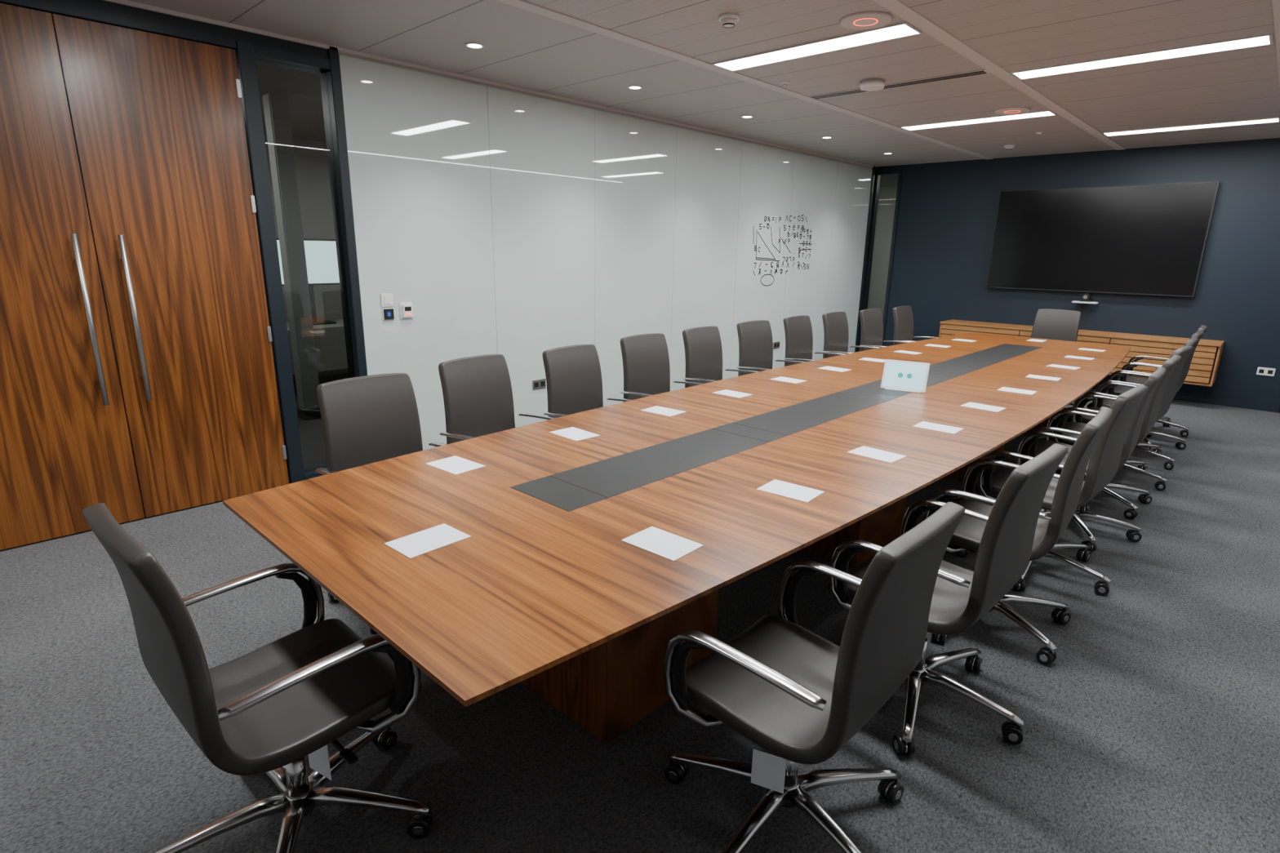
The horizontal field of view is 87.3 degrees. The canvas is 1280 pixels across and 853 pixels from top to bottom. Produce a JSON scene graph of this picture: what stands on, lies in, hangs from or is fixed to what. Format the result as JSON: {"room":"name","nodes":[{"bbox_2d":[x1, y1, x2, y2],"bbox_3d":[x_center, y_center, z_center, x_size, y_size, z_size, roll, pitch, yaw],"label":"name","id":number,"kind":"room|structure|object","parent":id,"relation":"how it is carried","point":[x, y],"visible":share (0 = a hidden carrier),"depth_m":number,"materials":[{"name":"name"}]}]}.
{"room":"conference room","nodes":[
{"label":"conference room","id":0,"kind":"room"},
{"bbox_2d":[264,134,347,374],"bbox_3d":[-2.622,-2.507,10.092,0.100,2.840,14.500,14,20,41],"label":"wall","id":1,"kind":"structure","parent":0,"point":[311,160],"depth_m":8.44,"materials":[{"name":"grey paint"}]},
{"bbox_2d":[47,0,871,373],"bbox_3d":[-0.486,-1.481,6.348,0.200,2.840,11.600,14,20,41],"label":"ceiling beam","id":2,"kind":"structure","parent":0,"point":[102,6],"depth_m":3.95,"materials":[{"name":"grey paint"}]},
{"bbox_2d":[0,3,144,550],"bbox_3d":[-3.227,-0.681,3.393,0.129,2.702,0.819,14,20,41],"label":"door","id":3,"kind":"structure","parent":2,"relation":"in","point":[66,450],"depth_m":3.55,"materials":[{"name":"brown wood"}]},
{"bbox_2d":[0,0,236,48],"bbox_3d":[-2.997,-2.098,3.373,0.180,0.045,1.690,14,20,41],"label":"trim","id":4,"kind":"structure","parent":2,"relation":"attached to","point":[53,7],"depth_m":3.53,"materials":[{"name":"black"}]},
{"bbox_2d":[51,13,288,517],"bbox_3d":[-2.659,-0.826,3.975,0.129,2.702,0.821,14,20,41],"label":"door","id":5,"kind":"structure","parent":2,"relation":"in","point":[157,120],"depth_m":3.93,"materials":[{"name":"brown wood"}]},
{"bbox_2d":[234,40,367,484],"bbox_3d":[-2.229,-1.025,4.519,0.180,2.840,0.595,14,20,41],"label":"door frame","id":6,"kind":"structure","parent":2,"relation":"in","point":[246,53],"depth_m":4.39,"materials":[{"name":"black metal"}]},
{"bbox_2d":[103,0,876,168],"bbox_3d":[-0.452,-2.806,5.844,0.020,0.020,11.400,14,20,41],"label":"trim","id":7,"kind":"structure","parent":2,"relation":"attached to","point":[126,2],"depth_m":4.67,"materials":[{"name":"grey"}]},
{"bbox_2d":[338,54,872,450],"bbox_3d":[0.701,-1.741,7.416,0.009,2.765,7.755,14,20,41],"label":"whiteboard","id":8,"kind":"object","parent":2,"relation":"attached to","point":[518,227],"visible":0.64,"depth_m":5.92,"materials":[{"name":"white glass"}]},
{"bbox_2d":[380,293,393,306],"bbox_3d":[-1.828,-0.913,4.854,0.018,0.095,0.090,14,20,41],"label":"light switch","id":9,"kind":"object","parent":8,"relation":"attached to","point":[387,300],"visible":1,"depth_m":4.85,"materials":[{"name":"white plastic"}]},
{"bbox_2d":[382,307,394,319],"bbox_3d":[-1.827,-0.817,4.881,0.018,0.085,0.085,14,20,41],"label":"card reader","id":10,"kind":"object","parent":8,"relation":"attached to","point":[388,313],"visible":1,"depth_m":4.87,"materials":[{"name":"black plastic"}]},
{"bbox_2d":[399,302,413,319],"bbox_3d":[-1.724,-0.858,4.972,0.033,0.120,0.100,14,20,41],"label":"thermostat","id":11,"kind":"object","parent":8,"relation":"attached to","point":[406,308],"visible":1,"depth_m":4.96,"materials":[{"name":"white plastic"}]},
{"bbox_2d":[532,378,546,390],"bbox_3d":[-0.903,-0.380,6.022,0.015,0.085,0.146,14,20,41],"label":"power socket","id":12,"kind":"object","parent":8,"relation":"attached to","point":[537,384],"visible":1,"depth_m":6.01,"materials":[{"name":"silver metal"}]},
{"bbox_2d":[773,341,779,348],"bbox_3d":[1.785,-1.065,8.777,0.015,0.085,0.146,14,20,41],"label":"power socket","id":13,"kind":"object","parent":8,"relation":"attached to","point":[775,344],"visible":0.97,"depth_m":8.77,"materials":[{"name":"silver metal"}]},
{"bbox_2d":[752,214,812,286],"bbox_3d":[1.815,-2.234,8.491,0.001,0.883,1.399,14,20,41],"label":"wall decal","id":14,"kind":"object","parent":8,"relation":"attached to","point":[802,228],"visible":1,"depth_m":8.46,"materials":[{"name":"black"}]},
{"bbox_2d":[854,165,875,352],"bbox_3d":[3.396,-2.428,10.166,0.030,2.840,0.060,14,20,41],"label":"trim","id":15,"kind":"structure","parent":2,"relation":"attached to","point":[873,168],"depth_m":10.11,"materials":[{"name":"black metal"}]},
{"bbox_2d":[0,368,1279,852],"bbox_3d":[1.114,-0.100,6.976,10.350,0.100,14.600,14,20,41],"label":"floor","id":16,"kind":"structure","parent":0,"point":[1153,726],"depth_m":2.35,"materials":[{"name":"carpet"}]},
{"bbox_2d":[82,502,432,852],"bbox_3d":[-0.986,0.648,1.820,0.715,1.024,0.736,14,19,40],"label":"chair","id":17,"kind":"object","parent":16,"relation":"on","point":[273,706],"visible":1,"depth_m":1.74,"materials":[{"name":"grey leather"}]},
{"bbox_2d":[262,93,321,420],"bbox_3d":[-3.146,-1.461,6.110,0.180,2.840,0.180,14,20,41],"label":"column","id":18,"kind":"structure","parent":16,"relation":"on","point":[276,106],"depth_m":6.02,"materials":[{"name":"grey paint"}]},
{"bbox_2d":[286,318,344,333],"bbox_3d":[-3.625,-0.812,7.732,0.800,0.740,1.600,14,20,41],"label":"desk","id":19,"kind":"object","parent":16,"relation":"on","point":[339,326],"visible":0.05,"depth_m":7.40,"materials":[{"name":"grey paint"}]},
{"bbox_2d":[276,238,339,324],"bbox_3d":[-3.667,-1.605,7.462,0.200,0.930,0.720,14,20,41],"label":"monitor","id":20,"kind":"object","parent":19,"relation":"on","point":[321,255],"visible":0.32,"depth_m":7.51,"materials":[{"name":"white plastic"}]},
{"bbox_2d":[315,373,447,635],"bbox_3d":[-1.058,0.305,3.114,0.730,1.024,0.709,14,19,40],"label":"chair","id":21,"kind":"object","parent":16,"relation":"on","point":[366,420],"visible":0.27,"depth_m":3.14,"materials":[{"name":"grey leather"}]},
{"bbox_2d":[438,354,557,444],"bbox_3d":[-0.739,0.144,3.740,0.705,1.024,0.736,12,18,36],"label":"chair","id":22,"kind":"object","parent":16,"relation":"on","point":[477,393],"visible":0.32,"depth_m":3.76,"materials":[{"name":"grey leather"}]},
{"bbox_2d":[542,344,633,417],"bbox_3d":[-0.251,0.043,4.155,0.753,1.024,0.727,13,19,38],"label":"chair","id":23,"kind":"object","parent":16,"relation":"on","point":[573,374],"visible":0.32,"depth_m":4.22,"materials":[{"name":"grey leather"}]},
{"bbox_2d":[619,333,703,399],"bbox_3d":[0.238,-0.112,4.770,0.720,1.024,0.753,14,20,41],"label":"chair","id":24,"kind":"object","parent":16,"relation":"on","point":[645,357],"visible":0.3,"depth_m":4.85,"materials":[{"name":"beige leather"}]},
{"bbox_2d":[222,332,1131,744],"bbox_3d":[1.756,0.081,4.685,1.920,0.742,7.770,14,20,41],"label":"table","id":25,"kind":"object","parent":16,"relation":"on","point":[545,593],"visible":0.92,"depth_m":2.42,"materials":[{"name":"brown wood"}]},
{"bbox_2d":[384,523,471,558],"bbox_3d":[-0.653,0.350,2.072,0.148,0.002,0.210,13,19,39],"label":"paper sheet","id":26,"kind":"object","parent":25,"relation":"on","point":[422,542],"visible":1,"depth_m":2.07,"materials":[{"name":"white paper"}]},
{"bbox_2d":[426,455,485,475],"bbox_3d":[-0.766,0.159,2.787,0.210,0.002,0.148,13,19,38],"label":"paper sheet","id":27,"kind":"object","parent":25,"relation":"on","point":[454,464],"visible":1,"depth_m":2.78,"materials":[{"name":"white paper"}]},
{"bbox_2d":[549,426,599,440],"bbox_3d":[-0.320,0.035,3.283,0.148,0.002,0.210,-13,20,-43],"label":"paper sheet","id":28,"kind":"object","parent":25,"relation":"on","point":[574,433],"visible":1,"depth_m":3.28,"materials":[{"name":"white paper"}]},
{"bbox_2d":[621,526,703,561],"bbox_3d":[0.069,0.360,2.079,0.210,0.002,0.148,14,19,40],"label":"paper sheet","id":29,"kind":"object","parent":25,"relation":"on","point":[670,546],"visible":1,"depth_m":2.07,"materials":[{"name":"white paper"}]},
{"bbox_2d":[640,405,686,416],"bbox_3d":[0.131,-0.087,3.774,0.210,0.002,0.148,13,19,38],"label":"paper sheet","id":30,"kind":"object","parent":25,"relation":"on","point":[657,410],"visible":1,"depth_m":3.77,"materials":[{"name":"white paper"}]},
{"bbox_2d":[713,389,752,398],"bbox_3d":[0.588,-0.209,4.261,0.210,0.002,0.148,14,20,41],"label":"paper sheet","id":31,"kind":"object","parent":25,"relation":"on","point":[727,393],"visible":1,"depth_m":4.25,"materials":[{"name":"white paper"}]},
{"bbox_2d":[769,376,807,383],"bbox_3d":[1.048,-0.329,4.744,0.210,0.002,0.148,15,20,42],"label":"paper sheet","id":32,"kind":"object","parent":25,"relation":"on","point":[780,379],"visible":1,"depth_m":4.74,"materials":[{"name":"white paper"}]},
{"bbox_2d":[756,479,824,502],"bbox_3d":[0.572,0.243,2.553,0.210,0.002,0.148,13,19,37],"label":"paper sheet","id":33,"kind":"object","parent":25,"relation":"on","point":[797,492],"visible":1,"depth_m":2.55,"materials":[{"name":"white paper"}]},
{"bbox_2d":[819,366,850,372],"bbox_3d":[1.514,-0.448,5.222,0.148,0.002,0.210,-13,20,-43],"label":"paper sheet","id":34,"kind":"object","parent":25,"relation":"on","point":[831,368],"visible":1,"depth_m":5.21,"materials":[{"name":"white paper"}]},
{"bbox_2d":[858,357,884,362],"bbox_3d":[1.985,-0.565,5.696,0.210,0.002,0.148,13,19,37],"label":"paper sheet","id":35,"kind":"object","parent":25,"relation":"on","point":[864,358],"visible":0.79,"depth_m":5.70,"materials":[{"name":"white paper"}]},
{"bbox_2d":[847,445,906,462],"bbox_3d":[1.069,0.125,3.032,0.148,0.002,0.210,-13,20,-42],"label":"paper sheet","id":36,"kind":"object","parent":25,"relation":"on","point":[883,455],"visible":1,"depth_m":3.03,"materials":[{"name":"white paper"}]},
{"bbox_2d":[880,359,929,392],"bbox_3d":[1.758,-0.337,4.450,0.280,0.187,0.110,9,17,28],"label":"control panel","id":37,"kind":"object","parent":25,"relation":"on","point":[902,375],"visible":1,"depth_m":4.43,"materials":[{"name":"white plastic"}]},
{"bbox_2d":[893,350,922,354],"bbox_3d":[2.460,-0.682,6.165,0.148,0.002,0.210,-12,20,-41],"label":"paper sheet","id":38,"kind":"object","parent":25,"relation":"on","point":[899,351],"visible":1,"depth_m":6.16,"materials":[{"name":"white paper"}]},
{"bbox_2d":[925,343,950,347],"bbox_3d":[2.941,-0.797,6.630,0.210,0.002,0.148,13,19,37],"label":"paper sheet","id":39,"kind":"object","parent":25,"relation":"on","point":[929,344],"visible":1,"depth_m":6.63,"materials":[{"name":"white paper"}]},
{"bbox_2d":[913,421,963,434],"bbox_3d":[1.561,0.005,3.516,0.210,0.002,0.148,14,20,40],"label":"paper sheet","id":40,"kind":"object","parent":25,"relation":"on","point":[932,426],"visible":1,"depth_m":3.51,"materials":[{"name":"white paper"}]},
{"bbox_2d":[952,338,977,342],"bbox_3d":[3.426,-0.911,7.091,0.148,0.002,0.210,-13,20,-43],"label":"paper sheet","id":41,"kind":"object","parent":25,"relation":"on","point":[960,340],"visible":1,"depth_m":7.10,"materials":[{"name":"white paper"}]},
{"bbox_2d":[960,402,1005,412],"bbox_3d":[2.047,-0.117,4.005,0.148,0.002,0.210,-13,20,-42],"label":"paper sheet","id":42,"kind":"object","parent":25,"relation":"on","point":[972,405],"visible":1,"depth_m":4.00,"materials":[{"name":"white paper"}]},
{"bbox_2d":[997,386,1037,395],"bbox_3d":[2.527,-0.240,4.499,0.210,0.002,0.148,14,19,40],"label":"paper sheet","id":43,"kind":"object","parent":25,"relation":"on","point":[1003,388],"visible":1,"depth_m":4.50,"materials":[{"name":"white paper"}]},
{"bbox_2d":[1027,338,1045,342],"bbox_3d":[4.239,-0.919,7.173,0.148,0.002,0.210,14,20,41],"label":"paper sheet","id":44,"kind":"object","parent":25,"relation":"on","point":[1031,340],"visible":1,"depth_m":7.15,"materials":[{"name":"white paper"}]},
{"bbox_2d":[1025,374,1061,381],"bbox_3d":[3.002,-0.364,4.998,0.210,0.002,0.148,13,19,39],"label":"paper sheet","id":45,"kind":"object","parent":25,"relation":"on","point":[1049,378],"visible":1,"depth_m":4.99,"materials":[{"name":"white paper"}]},
{"bbox_2d":[1046,364,1080,369],"bbox_3d":[3.471,-0.490,5.503,0.148,0.002,0.210,-12,20,-41],"label":"paper sheet","id":46,"kind":"object","parent":25,"relation":"on","point":[1051,365],"visible":1,"depth_m":5.49,"materials":[{"name":"white paper"}]},
{"bbox_2d":[1063,355,1093,359],"bbox_3d":[3.934,-0.617,6.012,0.210,0.002,0.148,14,20,41],"label":"paper sheet","id":47,"kind":"object","parent":25,"relation":"on","point":[1068,356],"visible":1,"depth_m":6.00,"materials":[{"name":"white paper"}]},
{"bbox_2d":[1078,347,1105,351],"bbox_3d":[4.392,-0.746,6.527,0.210,0.002,0.148,14,20,41],"label":"paper sheet","id":48,"kind":"object","parent":25,"relation":"on","point":[1082,348],"visible":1,"depth_m":6.52,"materials":[{"name":"white paper"}]},
{"bbox_2d":[682,325,759,387],"bbox_3d":[0.717,-0.255,5.340,0.717,1.024,0.708,14,19,40],"label":"chair","id":49,"kind":"object","parent":16,"relation":"on","point":[703,348],"visible":0.4,"depth_m":5.39,"materials":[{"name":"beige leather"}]},
{"bbox_2d":[736,320,805,376],"bbox_3d":[1.188,-0.391,5.881,0.711,1.024,0.711,-13,20,-43],"label":"chair","id":50,"kind":"object","parent":16,"relation":"on","point":[755,337],"visible":0.35,"depth_m":5.93,"materials":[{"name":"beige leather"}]},
{"bbox_2d":[663,502,965,852],"bbox_3d":[0.416,0.666,1.839,0.724,1.024,0.703,14,20,41],"label":"chair","id":51,"kind":"object","parent":16,"relation":"on","point":[798,695],"visible":1,"depth_m":1.76,"materials":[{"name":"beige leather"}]},
{"bbox_2d":[782,315,847,366],"bbox_3d":[1.679,-0.510,6.362,0.719,1.024,0.708,14,20,40],"label":"chair","id":52,"kind":"object","parent":16,"relation":"on","point":[797,329],"visible":0.38,"depth_m":6.42,"materials":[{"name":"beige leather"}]},
{"bbox_2d":[822,311,880,358],"bbox_3d":[2.202,-0.624,6.825,0.717,1.024,0.722,14,20,41],"label":"chair","id":53,"kind":"object","parent":16,"relation":"on","point":[836,332],"visible":0.37,"depth_m":6.90,"materials":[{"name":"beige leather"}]},
{"bbox_2d":[859,308,911,351],"bbox_3d":[2.753,-0.746,7.321,0.725,1.024,0.716,15,20,42],"label":"chair","id":54,"kind":"object","parent":16,"relation":"on","point":[871,319],"visible":0.34,"depth_m":7.38,"materials":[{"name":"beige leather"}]},
{"bbox_2d":[892,306,938,345],"bbox_3d":[3.261,-0.860,7.784,0.722,1.024,0.708,14,20,41],"label":"chair","id":55,"kind":"object","parent":16,"relation":"on","point":[903,315],"visible":0.27,"depth_m":7.81,"materials":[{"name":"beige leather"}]},
{"bbox_2d":[826,443,1068,755],"bbox_3d":[1.064,0.530,2.393,0.749,1.024,0.719,-13,20,-43],"label":"chair","id":56,"kind":"object","parent":16,"relation":"on","point":[962,597],"visible":0.71,"depth_m":2.23,"materials":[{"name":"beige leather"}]},
{"bbox_2d":[922,406,1113,665],"bbox_3d":[1.561,0.388,2.964,0.714,1.024,0.737,13,19,39],"label":"chair","id":57,"kind":"object","parent":16,"relation":"on","point":[968,533],"visible":0.66,"depth_m":2.78,"materials":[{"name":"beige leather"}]},
{"bbox_2d":[955,384,1148,595],"bbox_3d":[2.104,0.266,3.456,0.712,1.024,0.713,-13,20,-42],"label":"chair","id":58,"kind":"object","parent":16,"relation":"on","point":[1105,456],"visible":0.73,"depth_m":3.30,"materials":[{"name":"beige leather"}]},
{"bbox_2d":[1031,308,1081,404],"bbox_3d":[4.651,-0.799,7.638,0.709,1.024,0.730,14,20,41],"label":"chair","id":59,"kind":"object","parent":16,"relation":"on","point":[1049,323],"visible":0.27,"depth_m":7.74,"materials":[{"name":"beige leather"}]},
{"bbox_2d":[1027,366,1166,551],"bbox_3d":[2.645,0.129,4.006,0.723,1.024,0.716,14,19,40],"label":"chair","id":60,"kind":"object","parent":16,"relation":"on","point":[1133,433],"visible":0.52,"depth_m":3.86,"materials":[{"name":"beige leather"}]},
{"bbox_2d":[1048,355,1181,519],"bbox_3d":[3.085,0.001,4.519,0.710,1.024,0.732,14,20,41],"label":"chair","id":61,"kind":"object","parent":16,"relation":"on","point":[1152,411],"visible":0.51,"depth_m":4.34,"materials":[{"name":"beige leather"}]},
{"bbox_2d":[1066,345,1193,490],"bbox_3d":[3.559,-0.107,4.956,0.716,1.024,0.711,-12,20,-41],"label":"chair","id":62,"kind":"object","parent":16,"relation":"on","point":[1166,398],"visible":0.4,"depth_m":4.83,"materials":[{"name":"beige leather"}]},
{"bbox_2d":[1087,337,1198,470],"bbox_3d":[3.998,-0.229,5.445,0.730,1.024,0.709,14,20,40],"label":"chair","id":63,"kind":"object","parent":16,"relation":"on","point":[1168,465],"visible":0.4,"depth_m":5.39,"materials":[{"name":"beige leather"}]},
{"bbox_2d":[1107,330,1204,449],"bbox_3d":[4.490,-0.353,5.945,0.714,1.024,0.723,14,20,41],"label":"chair","id":64,"kind":"object","parent":16,"relation":"on","point":[1119,389],"visible":0.35,"depth_m":5.87,"materials":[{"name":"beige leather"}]},
{"bbox_2d":[1123,324,1207,436],"bbox_3d":[4.887,-0.467,6.400,0.715,1.024,0.704,13,19,39],"label":"chair","id":65,"kind":"object","parent":16,"relation":"on","point":[1130,378],"visible":0.3,"depth_m":6.40,"materials":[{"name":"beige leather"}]},
{"bbox_2d":[127,0,1279,186],"bbox_3d":[1.161,-2.951,6.221,10.350,0.120,14.600,14,20,41],"label":"ceiling","id":66,"kind":"structure","parent":0,"point":[522,48],"depth_m":4.51,"materials":[{"name":"metal"}]},
{"bbox_2d":[465,41,484,48],"bbox_3d":[-1.035,-2.388,4.204,0.116,0.008,0.116,14,20,41],"label":"recessed light","id":67,"kind":"object","parent":66,"relation":"in","point":[475,45],"visible":1,"depth_m":4.20,"materials":[{"name":"white plastic"}]},
{"bbox_2d":[627,84,642,89],"bbox_3d":[-0.039,-2.642,5.226,0.116,0.008,0.116,14,20,41],"label":"recessed light","id":68,"kind":"object","parent":66,"relation":"in","point":[630,86],"visible":1,"depth_m":5.22,"materials":[{"name":"white plastic"}]},
{"bbox_2d":[718,12,739,27],"bbox_3d":[0.480,-2.190,3.626,0.116,0.047,0.116,14,20,41],"label":"smoke detector","id":69,"kind":"object","parent":66,"relation":"attached to","point":[729,20],"visible":1,"depth_m":3.60,"materials":[{"name":"white plastic"}]},
{"bbox_2d":[496,0,993,159],"bbox_3d":[0.680,-2.521,4.810,0.090,0.006,11.400,14,20,41],"label":"ceiling beam","id":70,"kind":"structure","parent":66,"relation":"attached to","point":[522,4],"depth_m":4.50,"materials":[{"name":"grey"}]},
{"bbox_2d":[741,115,753,118],"bbox_3d":[1.006,-2.908,6.298,0.116,0.008,0.116,14,20,41],"label":"recessed light","id":71,"kind":"object","parent":66,"relation":"in","point":[742,116],"visible":1,"depth_m":6.29,"materials":[{"name":"white plastic"}]},
{"bbox_2d":[780,80,789,85],"bbox_3d":[1.078,-2.553,4.996,0.064,0.026,0.064,14,20,41],"label":"sprinkler head","id":72,"kind":"object","parent":66,"relation":"attached to","point":[784,82],"visible":1,"depth_m":4.98},
{"bbox_2d":[711,21,922,71],"bbox_3d":[1.045,-2.344,4.172,1.324,0.010,0.234,14,20,41],"label":"recessed light","id":73,"kind":"object","parent":66,"relation":"in","point":[901,29],"visible":1,"depth_m":4.10,"materials":[{"name":"white plastic"}]},
{"bbox_2d":[821,136,832,138],"bbox_3d":[2.051,-3.174,7.369,0.116,0.008,0.116,14,20,41],"label":"recessed light","id":74,"kind":"object","parent":66,"relation":"in","point":[823,137],"visible":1,"depth_m":7.38,"materials":[{"name":"white plastic"}]},
{"bbox_2d":[808,88,871,99],"bbox_3d":[1.580,-2.643,5.328,0.476,0.006,0.137,14,20,41],"label":"ceiling vent","id":75,"kind":"object","parent":66,"relation":"in","point":[855,91],"depth_m":5.34,"materials":[{"name":"grey metal"}]},
{"bbox_2d":[839,10,893,29],"bbox_3d":[1.223,-2.198,3.638,0.280,0.014,0.280,14,20,41],"label":"ceiling speaker","id":76,"kind":"object","parent":66,"relation":"in","point":[867,20],"depth_m":3.61},
{"bbox_2d":[858,78,885,91],"bbox_3d":[1.709,-2.516,4.943,0.185,0.050,0.185,-6,16,-23],"label":"smoke detector","id":77,"kind":"object","parent":66,"relation":"attached to","point":[873,84],"visible":1,"depth_m":4.89,"materials":[{"name":"white plastic"}]},
{"bbox_2d":[880,69,991,89],"bbox_3d":[2.098,-2.510,4.856,0.787,0.006,0.137,14,20,41],"label":"ceiling vent","id":78,"kind":"object","parent":66,"relation":"in","point":[914,82],"depth_m":4.82,"materials":[{"name":"grey metal"}]},
{"bbox_2d":[899,109,1057,130],"bbox_3d":[3.149,-2.880,6.329,1.324,0.010,0.234,14,20,41],"label":"recessed light","id":79,"kind":"object","parent":66,"relation":"in","point":[1044,113],"visible":1,"depth_m":6.28,"materials":[{"name":"white plastic"}]},
{"bbox_2d":[873,0,1125,150],"bbox_3d":[1.726,-2.252,3.857,0.090,0.006,11.400,14,20,41],"label":"ceiling beam","id":80,"kind":"structure","parent":66,"relation":"attached to","point":[898,7],"depth_m":4.32,"materials":[{"name":"grey"}]},
{"bbox_2d":[1004,144,1015,150],"bbox_3d":[4.255,-3.215,7.735,0.116,0.047,0.116,14,20,41],"label":"smoke detector","id":81,"kind":"object","parent":66,"relation":"attached to","point":[1008,147],"visible":1,"depth_m":7.70,"materials":[{"name":"white plastic"}]},
{"bbox_2d":[994,106,1031,114],"bbox_3d":[3.247,-2.751,5.854,0.280,0.014,0.280,14,20,41],"label":"ceiling speaker","id":82,"kind":"object","parent":66,"relation":"in","point":[1012,110],"depth_m":5.82},
{"bbox_2d":[1010,32,1272,79],"bbox_3d":[3.119,-2.335,4.266,1.334,0.010,0.234,14,20,41],"label":"recessed light","id":83,"kind":"object","parent":66,"relation":"in","point":[1264,39],"visible":1,"depth_m":4.19,"materials":[{"name":"white plastic"}]},
{"bbox_2d":[1102,116,1279,136],"bbox_3d":[5.263,-2.881,6.465,1.334,0.010,0.234,14,20,41],"label":"recessed light","id":84,"kind":"object","parent":66,"relation":"in","point":[1276,119],"visible":1,"depth_m":6.42,"materials":[{"name":"white plastic"}]},
{"bbox_2d":[1271,0,1279,86],"bbox_3d":[2.779,-1.980,2.898,0.090,0.006,11.400,14,20,41],"label":"trim","id":85,"kind":"structure","parent":66,"relation":"attached to","point":[1276,3],"depth_m":3.62,"materials":[{"name":"grey"}]},
{"bbox_2d":[866,186,897,320],"bbox_3d":[6.063,-2.841,11.896,10.000,2.840,0.100,14,20,41],"label":"wall","id":86,"kind":"structure","parent":0,"point":[887,194],"depth_m":13.01,"materials":[{"name":"grey paint"}]},
{"bbox_2d":[875,137,1279,404],"bbox_3d":[5.640,-1.911,8.354,5.880,2.840,0.200,14,20,41],"label":"wall","id":87,"kind":"structure","parent":0,"point":[947,214],"depth_m":7.97,"materials":[{"name":"blue paint"}]},
{"bbox_2d":[857,168,902,351],"bbox_3d":[3.616,-2.382,10.126,0.420,2.780,0.120,14,20,41],"label":"window","id":88,"kind":"structure","parent":87,"relation":"in","point":[877,174],"depth_m":10.02,"materials":[{"name":"black metal"}]},
{"bbox_2d":[938,319,1224,386],"bbox_3d":[5.331,-0.973,8.417,2.960,0.465,0.460,14,20,41],"label":"credenza","id":89,"kind":"object","parent":87,"relation":"attached to","point":[1203,368],"visible":0.3,"depth_m":7.74,"materials":[{"name":"brown wood"}]},
{"bbox_2d":[1071,292,1098,303],"bbox_3d":[5.512,-1.591,8.289,0.260,0.130,0.180,14,20,41],"label":"camera","id":90,"kind":"object","parent":87,"relation":"attached to","point":[1085,297],"visible":1,"depth_m":8.24,"materials":[{"name":"white plastic"}]},
{"bbox_2d":[986,181,1219,297],"bbox_3d":[5.499,-2.273,8.188,2.200,1.240,0.102,14,20,41],"label":"television","id":91,"kind":"object","parent":87,"relation":"attached to","point":[1148,239],"visible":1,"depth_m":8.05,"materials":[{"name":"black plastic"}]},
{"bbox_2d":[1092,382,1279,412],"bbox_3d":[5.345,-0.615,8.813,4.490,0.090,0.012,14,20,41],"label":"baseboard","id":92,"kind":"structure","parent":87,"relation":"attached to","point":[1259,406],"depth_m":7.61,"materials":[{"name":"blue paint"}]},
{"bbox_2d":[1256,366,1275,376],"bbox_3d":[6.850,-0.601,7.348,0.146,0.086,0.014,14,20,41],"label":"power socket","id":93,"kind":"object","parent":87,"relation":"attached to","point":[1260,371],"visible":1,"depth_m":7.34,"materials":[{"name":"white plastic"}]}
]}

